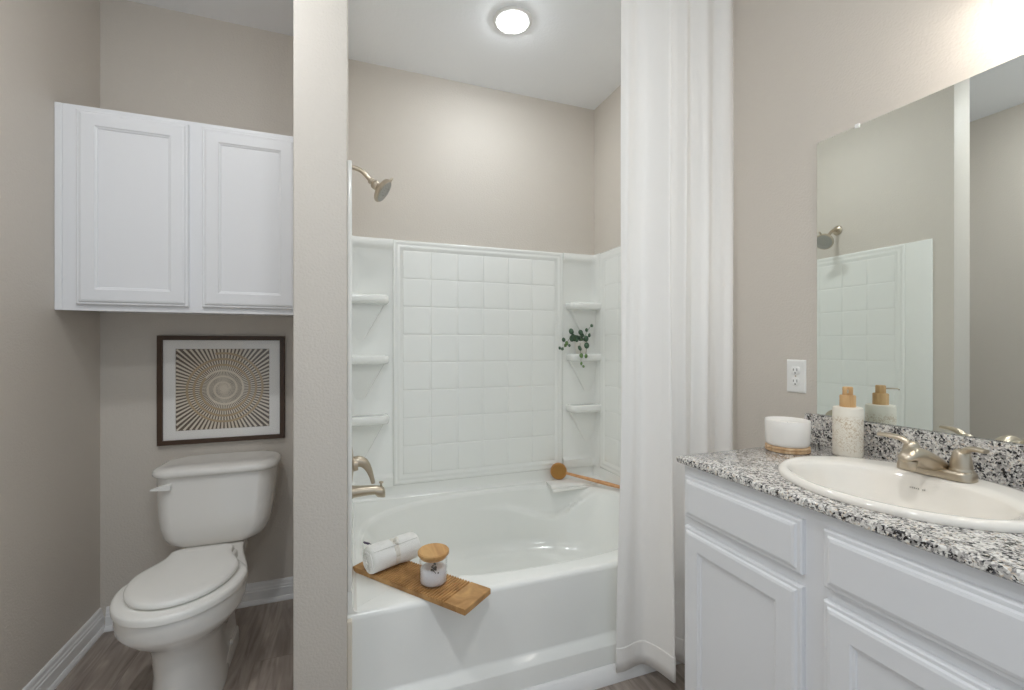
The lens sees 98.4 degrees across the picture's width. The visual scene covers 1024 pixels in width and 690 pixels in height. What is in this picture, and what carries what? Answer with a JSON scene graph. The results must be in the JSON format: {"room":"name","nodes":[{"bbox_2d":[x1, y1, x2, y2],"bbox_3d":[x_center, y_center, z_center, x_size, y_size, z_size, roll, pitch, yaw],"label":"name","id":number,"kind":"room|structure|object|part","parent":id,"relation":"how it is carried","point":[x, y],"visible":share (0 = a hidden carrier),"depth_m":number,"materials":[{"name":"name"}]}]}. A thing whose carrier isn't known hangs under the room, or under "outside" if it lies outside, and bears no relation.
{"room":"bathroom","nodes":[
{"label":"bathroom","id":0,"kind":"room"},
{"bbox_2d":[0,0,99,689],"bbox_3d":[-1.387,-0.140,0.700,0.100,2.740,2.907,0,0,-20],"label":"wall","id":1,"kind":"structure","parent":0,"point":[50,49],"depth_m":1.54,"materials":[{"name":"beige paint"}]},
{"bbox_2d":[22,608,104,689],"bbox_3d":[-1.297,1.181,0.632,0.022,0.099,2.718,0,0,-20],"label":"baseboard","id":2,"kind":"structure","parent":1,"relation":"attached to","point":[54,672],"depth_m":1.67,"materials":[{"name":"white paint"}]},
{"bbox_2d":[293,0,347,689],"bbox_3d":[-0.736,-0.140,1.782,0.140,2.740,1.122,0,0,-20],"label":"wall partition","id":3,"kind":"structure","parent":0,"point":[320,27],"depth_m":1.25,"materials":[{"name":"beige paint"}]},
{"bbox_2d":[347,618,351,689],"bbox_3d":[-0.494,1.034,1.346,0.014,0.392,0.020,0,0,-20],"label":"trim","id":4,"kind":"structure","parent":3,"relation":"attached to","point":[349,621],"depth_m":1.34,"materials":[{"name":"beige"}]},
{"bbox_2d":[348,159,392,201],"bbox_3d":[-0.590,-0.686,1.850,0.181,0.160,0.105,0,0,-20],"label":"shower","id":5,"kind":"object","parent":3,"relation":"attached to","point":[382,189],"visible":0.92,"depth_m":1.84,"materials":[{"name":"silver metal"}]},
{"bbox_3d":[-0.631,-0.716,1.845,0.092,0.061,0.019,0,0,-20],"label":"arm","id":6,"kind":"part","parent":5,"relation":"part of","materials":[{"name":"silver metal"}]},
{"bbox_2d":[100,0,593,624],"bbox_3d":[-0.640,-0.140,2.420,2.484,2.740,0.189,0,0,-20],"label":"wall","id":7,"kind":"structure","parent":0,"point":[468,164],"depth_m":2.14,"materials":[{"name":"beige paint"}]},
{"bbox_2d":[54,102,292,315],"bbox_3d":[-1.312,-0.507,1.895,0.861,0.758,0.334,0,0,-20],"label":"upper cabinet","id":8,"kind":"object","parent":7,"relation":"attached to","point":[153,214],"visible":0.81,"depth_m":1.71,"materials":[{"name":"white paint"}]},
{"bbox_3d":[-1.437,-0.509,1.682,0.347,0.718,0.020,0,0,-20],"label":"door","id":9,"kind":"part","parent":8,"relation":"part of","materials":[{"name":"white paint"}]},
{"bbox_3d":[-1.437,-0.509,1.681,0.217,0.588,0.002,0,0,-20],"label":"panel","id":10,"kind":"part","parent":8,"relation":"part of","materials":[{"name":"white paint"}]},
{"bbox_3d":[-1.073,-0.509,1.815,0.338,0.718,0.020,0,0,-20],"label":"door","id":11,"kind":"part","parent":8,"relation":"part of","materials":[{"name":"white paint"}]},
{"bbox_3d":[-1.073,-0.509,1.814,0.208,0.588,0.002,0,0,-20],"label":"panel","id":12,"kind":"part","parent":8,"relation":"part of","materials":[{"name":"white paint"}]},
{"bbox_2d":[104,576,292,631],"bbox_3d":[-1.355,1.181,2.046,0.840,0.099,0.022,0,0,-20],"label":"baseboard","id":13,"kind":"structure","parent":7,"relation":"attached to","point":[281,589],"depth_m":2.11,"materials":[{"name":"white paint"}]},
{"bbox_2d":[157,336,284,445],"bbox_3d":[-1.337,0.203,2.051,0.506,0.490,0.023,0,0,-20],"label":"framed artwork","id":14,"kind":"object","parent":7,"relation":"attached to","point":[211,389],"visible":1,"depth_m":2.05,"materials":[{"name":"paper"}]},
{"bbox_2d":[347,160,620,591],"bbox_3d":[0.010,0.096,2.101,1.482,1.335,1.035,0,0,-20],"label":"tub surround","id":15,"kind":"object","parent":7,"relation":"attached to","point":[457,368],"visible":0.81,"depth_m":2.55,"materials":[{"name":"white plastic"}]},
{"bbox_2d":[352,448,374,483],"bbox_3d":[-0.624,0.500,1.848,0.098,0.170,0.160,0,0,-20],"label":"shower valve","id":16,"kind":"object","parent":15,"relation":"attached to","point":[357,461],"visible":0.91,"depth_m":1.83,"materials":[{"name":"silver metal"}]},
{"bbox_2d":[352,481,384,498],"bbox_3d":[-0.605,0.612,1.855,0.138,0.070,0.060,0,0,-20],"label":"tub spout","id":17,"kind":"object","parent":15,"relation":"attached to","point":[357,490],"visible":0.88,"depth_m":1.84,"materials":[{"name":"silver metal"}]},
{"bbox_2d":[352,293,388,339],"bbox_3d":[-0.744,-0.145,2.315,0.192,0.235,0.095,0,0,-20],"label":"shelf","id":18,"kind":"object","parent":15,"relation":"attached to","point":[370,311],"depth_m":2.34,"materials":[{"name":"white plastic"}]},
{"bbox_2d":[352,355,388,399],"bbox_3d":[-0.744,0.172,2.315,0.192,0.235,0.095,0,0,-20],"label":"shelf","id":19,"kind":"object","parent":15,"relation":"attached to","point":[370,373],"depth_m":2.34,"materials":[{"name":"white plastic"}]},
{"bbox_2d":[352,414,388,456],"bbox_3d":[-0.744,0.487,2.315,0.192,0.235,0.095,0,0,-20],"label":"shelf","id":20,"kind":"object","parent":15,"relation":"attached to","point":[370,432],"depth_m":2.34,"materials":[{"name":"white plastic"}]},
{"bbox_3d":[-0.166,0.096,2.575,1.023,1.335,0.024,0,0,-20],"label":"panel","id":21,"kind":"part","parent":15,"relation":"part of","materials":[{"name":"white plastic"}]},
{"bbox_2d":[559,324,592,367],"bbox_3d":[0.385,0.004,2.671,0.110,0.267,0.248,0,0,41],"label":"potted plant","id":22,"kind":"object","parent":15,"relation":"on","point":[581,346],"visible":1,"depth_m":2.70,"materials":[{"name":"green plant"}]},
{"bbox_3d":[0.429,0.015,2.742,0.083,0.076,0.083,0,0,-20],"label":"pot","id":23,"kind":"part","parent":22,"relation":"part of","materials":[{"name":"white ceramic"}]},
{"bbox_2d":[566,302,600,340],"bbox_3d":[0.445,-0.145,2.750,0.198,0.235,0.095,0,0,-20],"label":"shelf","id":24,"kind":"object","parent":15,"relation":"attached to","point":[579,315],"depth_m":2.77,"materials":[{"name":"white plastic"}]},
{"bbox_2d":[566,354,600,390],"bbox_3d":[0.445,0.172,2.750,0.198,0.235,0.095,0,0,-20],"label":"shelf","id":25,"kind":"object","parent":15,"relation":"attached to","point":[578,378],"depth_m":2.77,"materials":[{"name":"white plastic"}]},
{"bbox_2d":[566,404,600,439],"bbox_3d":[0.445,0.487,2.750,0.198,0.235,0.095,0,0,-20],"label":"shelf","id":26,"kind":"object","parent":15,"relation":"attached to","point":[583,421],"depth_m":2.77,"materials":[{"name":"white plastic"}]},
{"bbox_3d":[0.693,0.096,2.371,0.014,1.335,0.827,0,0,-20],"label":"panel","id":27,"kind":"part","parent":15,"relation":"part of","materials":[{"name":"white plastic"}]},
{"bbox_2d":[55,599,684,689],"bbox_3d":[-0.173,1.280,1.144,2.684,0.100,2.907,0,0,-20],"label":"floor","id":28,"kind":"structure","parent":0,"point":[262,659],"depth_m":1.70,"materials":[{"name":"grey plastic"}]},
{"bbox_2d":[109,451,280,689],"bbox_3d":[-1.186,0.866,1.684,0.462,0.728,0.794,0,0,-20],"label":"toilet","id":29,"kind":"object","parent":28,"relation":"on","point":[179,610],"visible":1,"depth_m":1.59,"materials":[{"name":"white ceramic"}]},
{"bbox_3d":[-1.413,0.576,1.782,0.068,0.029,0.026,0,0,-20],"label":"flush lever","id":30,"kind":"part","parent":29,"relation":"part of","materials":[{"name":"white plastic"}]},
{"bbox_3d":[-1.127,0.824,1.524,0.374,0.029,0.453,0,0,-20],"label":"seat","id":31,"kind":"part","parent":29,"relation":"part of","materials":[{"name":"white plastic"}]},
{"bbox_3d":[-1.174,1.034,1.650,0.362,0.392,0.694,0,0,-20],"label":"bowl","id":32,"kind":"part","parent":29,"relation":"part of","materials":[{"name":"white ceramic"}]},
{"bbox_3d":[-1.132,0.793,1.536,0.316,0.025,0.407,0,0,-20],"label":"seat lid","id":33,"kind":"part","parent":29,"relation":"part of","materials":[{"name":"white plastic"}]},
{"bbox_3d":[-1.282,0.522,1.946,0.462,0.041,0.237,0,0,-20],"label":"tank lid","id":34,"kind":"part","parent":29,"relation":"part of","materials":[{"name":"white ceramic"}]},
{"bbox_3d":[-1.282,0.689,1.945,0.440,0.298,0.238,0,0,-20],"label":"tank","id":35,"kind":"part","parent":29,"relation":"part of","materials":[{"name":"white ceramic"}]},
{"bbox_2d":[347,465,619,689],"bbox_3d":[0.018,0.996,2.081,1.480,0.468,1.075,0,0,-20],"label":"bathtub","id":36,"kind":"object","parent":28,"relation":"on","point":[548,560],"visible":0.71,"depth_m":1.63,"materials":[{"name":"white plastic"}]},
{"bbox_2d":[353,561,490,615],"bbox_3d":[-0.328,0.820,1.546,0.515,0.018,0.140,0,0,31],"label":"board","id":37,"kind":"object","parent":36,"relation":"on","point":[460,596],"visible":0.74,"depth_m":1.48,"materials":[{"name":"brown wood"}]},
{"bbox_2d":[363,532,419,573],"bbox_3d":[-0.444,0.758,1.632,0.197,0.107,0.101,0,0,-44],"label":"rolled towel","id":38,"kind":"object","parent":37,"relation":"on","point":[381,555],"visible":0.99,"depth_m":1.59,"materials":[{"name":"white fabric"}]},
{"bbox_2d":[418,543,448,588],"bbox_3d":[-0.269,0.755,1.511,0.106,0.112,0.106,0,0,-20],"label":"jar","id":39,"kind":"object","parent":37,"relation":"on","point":[433,573],"visible":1,"depth_m":1.48,"materials":[{"name":"clear glass"}]},
{"bbox_3d":[-0.269,0.711,1.511,0.106,0.025,0.106,0,0,-20],"label":"lid","id":40,"kind":"part","parent":39,"relation":"part of","materials":[{"name":"brown wood"}]},
{"bbox_2d":[546,475,604,492],"bbox_3d":[0.384,0.828,2.632,0.360,0.034,0.131,0,0,-20],"label":"folded washcloth","id":41,"kind":"object","parent":36,"relation":"on","point":[560,485],"visible":0.81,"depth_m":2.60,"materials":[{"name":"white fabric"}]},
{"bbox_2d":[550,463,619,488],"bbox_3d":[0.432,0.768,2.619,0.427,0.101,0.074,0,0,22],"label":"bath brush","id":42,"kind":"object","parent":41,"relation":"on","point":[558,471],"visible":0.99,"depth_m":2.65,"materials":[{"name":"brown wood"}]},
{"bbox_3d":[0.468,0.792,2.593,0.341,0.054,0.029,0,0,27],"label":"handle","id":43,"kind":"part","parent":42,"relation":"part of","materials":[{"name":"brown wood"}]},
{"bbox_2d":[685,465,1023,689],"bbox_3d":[0.953,0.790,0.871,0.555,0.880,1.140,0,0,-20],"label":"vanity cabinet","id":44,"kind":"object","parent":28,"relation":"on","point":[780,594],"visible":0.66,"depth_m":0.94,"materials":[{"name":"white paint"}]},
{"bbox_3d":[0.571,0.817,1.132,0.002,0.446,0.228,0,0,-20],"label":"panel","id":45,"kind":"part","parent":44,"relation":"part of","materials":[{"name":"white paint"}]},
{"bbox_3d":[0.572,0.442,1.133,0.020,0.120,0.358,0,0,-20],"label":"drawer","id":46,"kind":"part","parent":44,"relation":"part of","materials":[{"name":"white paint"}]},
{"bbox_3d":[0.572,0.817,1.133,0.020,0.576,0.358,0,0,-20],"label":"door","id":47,"kind":"part","parent":44,"relation":"part of","materials":[{"name":"white paint"}]},
{"bbox_2d":[676,413,1023,585],"bbox_3d":[0.952,0.291,0.871,0.557,0.118,1.162,0,0,-20],"label":"countertop","id":48,"kind":"structure","parent":44,"relation":"on","point":[1000,554],"depth_m":1.04,"materials":[{"name":"stone"}]},
{"bbox_2d":[765,442,810,454],"bbox_3d":[0.863,0.321,1.385,0.123,0.018,0.123,0,0,-20],"label":"wooden coaster","id":49,"kind":"object","parent":48,"relation":"on","point":[792,451],"visible":0.57,"depth_m":1.33,"materials":[{"name":"brown wood"}]},
{"bbox_2d":[764,416,810,448],"bbox_3d":[0.863,0.273,1.385,0.124,0.078,0.124,0,0,-20],"label":"candle","id":50,"kind":"object","parent":49,"relation":"on","point":[786,432],"visible":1,"depth_m":1.34,"materials":[{"name":"white glass"}]},
{"bbox_2d":[832,386,863,457],"bbox_3d":[1.000,0.227,1.316,0.075,0.205,0.076,0,0,-6],"label":"soap dispenser","id":51,"kind":"object","parent":48,"relation":"on","point":[847,418],"visible":0.96,"depth_m":1.29,"materials":[{"name":"white ceramic"}]},
{"bbox_2d":[778,456,1023,533],"bbox_3d":[0.890,0.391,1.018,0.438,0.154,0.502,0,0,-20],"label":"sink","id":52,"kind":"object","parent":48,"relation":"in","point":[871,484],"visible":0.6,"depth_m":1.04,"materials":[{"name":"white ceramic"}]},
{"bbox_2d":[877,432,989,482],"bbox_3d":[1.018,0.274,1.081,0.160,0.084,0.171,0,0,24],"label":"bathroom faucet","id":53,"kind":"object","parent":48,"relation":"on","point":[960,467],"visible":1,"depth_m":1.04,"materials":[{"name":"silver metal"}]},
{"bbox_3d":[1.010,0.264,1.149,0.048,0.064,0.090,0,0,-20],"label":"handle","id":54,"kind":"part","parent":53,"relation":"part of","materials":[{"name":"silver metal"}]},
{"bbox_3d":[0.990,0.275,1.065,0.152,0.062,0.058,0,0,-20],"label":"spout","id":55,"kind":"part","parent":53,"relation":"part of","materials":[{"name":"silver metal"}]},
{"bbox_3d":[1.036,0.305,1.082,0.056,0.021,0.150,0,0,-20],"label":"plate","id":56,"kind":"part","parent":53,"relation":"part of","materials":[{"name":"silver metal"}]},
{"bbox_3d":[1.057,0.264,1.021,0.048,0.064,0.076,0,0,-20],"label":"handle","id":57,"kind":"part","parent":53,"relation":"part of","materials":[{"name":"silver metal"}]},
{"bbox_3d":[0.708,0.817,0.756,0.002,0.446,0.219,0,0,-20],"label":"panel","id":58,"kind":"part","parent":44,"relation":"part of","materials":[{"name":"white paint"}]},
{"bbox_3d":[0.710,0.817,0.756,0.020,0.576,0.349,0,0,-20],"label":"door","id":59,"kind":"part","parent":44,"relation":"part of","materials":[{"name":"white paint"}]},
{"bbox_3d":[0.771,0.442,0.588,0.020,0.120,0.707,0,0,-20],"label":"drawer","id":60,"kind":"part","parent":44,"relation":"part of","materials":[{"name":"white paint"}]},
{"bbox_2d":[128,0,620,109],"bbox_3d":[-0.173,-1.560,1.144,2.684,0.100,2.907,0,0,-20],"label":"ceiling","id":61,"kind":"structure","parent":0,"point":[570,52],"depth_m":2.19,"materials":[{"name":"white paint"}]},
{"bbox_2d":[493,6,531,34],"bbox_3d":[0.004,-1.499,2.057,0.182,0.021,0.182,0,0,-20],"label":"recessed light","id":62,"kind":"object","parent":61,"relation":"in","point":[509,20],"visible":1,"depth_m":2.04,"materials":[{"name":"white plastic"}]},
{"bbox_2d":[594,0,1023,449],"bbox_3d":[1.040,-0.140,1.588,0.100,2.740,2.907,0,0,-20],"label":"wall","id":63,"kind":"structure","parent":0,"point":[806,72],"depth_m":1.56,"materials":[{"name":"beige paint"}]},
{"bbox_2d":[522,661,680,689],"bbox_3d":[0.208,1.205,1.561,1.480,0.050,0.030,0,0,-20],"label":"trim","id":64,"kind":"structure","parent":63,"relation":"attached to","point":[603,676],"depth_m":1.59,"materials":[{"name":"white paint"}]},
{"bbox_2d":[787,359,805,392],"bbox_3d":[0.996,0.109,1.551,0.008,0.115,0.070,0,0,-20],"label":"electrical outlet","id":65,"kind":"object","parent":63,"relation":"attached to","point":[796,369],"visible":1,"depth_m":1.54,"materials":[{"name":"white plastic"}]},
{"bbox_2d":[791,366,799,374],"bbox_3d":[0.994,0.089,1.550,0.003,0.028,0.033,0,0,-20],"label":"receptacle","id":66,"kind":"object","parent":65,"relation":"attached to","point":[795,370],"depth_m":1.55,"materials":[{"name":"grey plastic"}]},
{"bbox_2d":[791,378,799,385],"bbox_3d":[0.994,0.129,1.550,0.003,0.028,0.033,0,0,-20],"label":"receptacle","id":67,"kind":"object","parent":65,"relation":"attached to","point":[794,381],"depth_m":1.55,"materials":[{"name":"grey plastic"}]},
{"bbox_2d":[804,413,1023,488],"bbox_3d":[1.204,0.281,0.963,0.020,0.098,1.162,0,0,-20],"label":"backsplash","id":68,"kind":"structure","parent":63,"relation":"attached to","point":[1004,464],"depth_m":1.15,"materials":[{"name":"stone"}]},
{"bbox_2d":[817,54,1023,444],"bbox_3d":[1.215,-0.225,0.950,0.008,0.912,1.129,0,0,-20],"label":"mirror","id":69,"kind":"object","parent":63,"relation":"attached to","point":[920,203],"visible":1,"depth_m":1.19,"materials":[{"name":"white mirror"}]},
{"bbox_3d":[0.196,-1.475,1.592,1.480,0.050,0.050,0,0,-20],"label":"curtain rod","id":70,"kind":"object","parent":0,"visible":0},
{"bbox_2d":[616,0,733,682],"bbox_3d":[0.648,-0.158,1.674,0.570,2.674,0.197,0,0,-20],"label":"shower curtain","id":71,"kind":"object","parent":70,"relation":"hanging from","point":[677,145],"visible":0.84,"depth_m":1.68,"materials":[{"name":"white fabric"}]}
]}

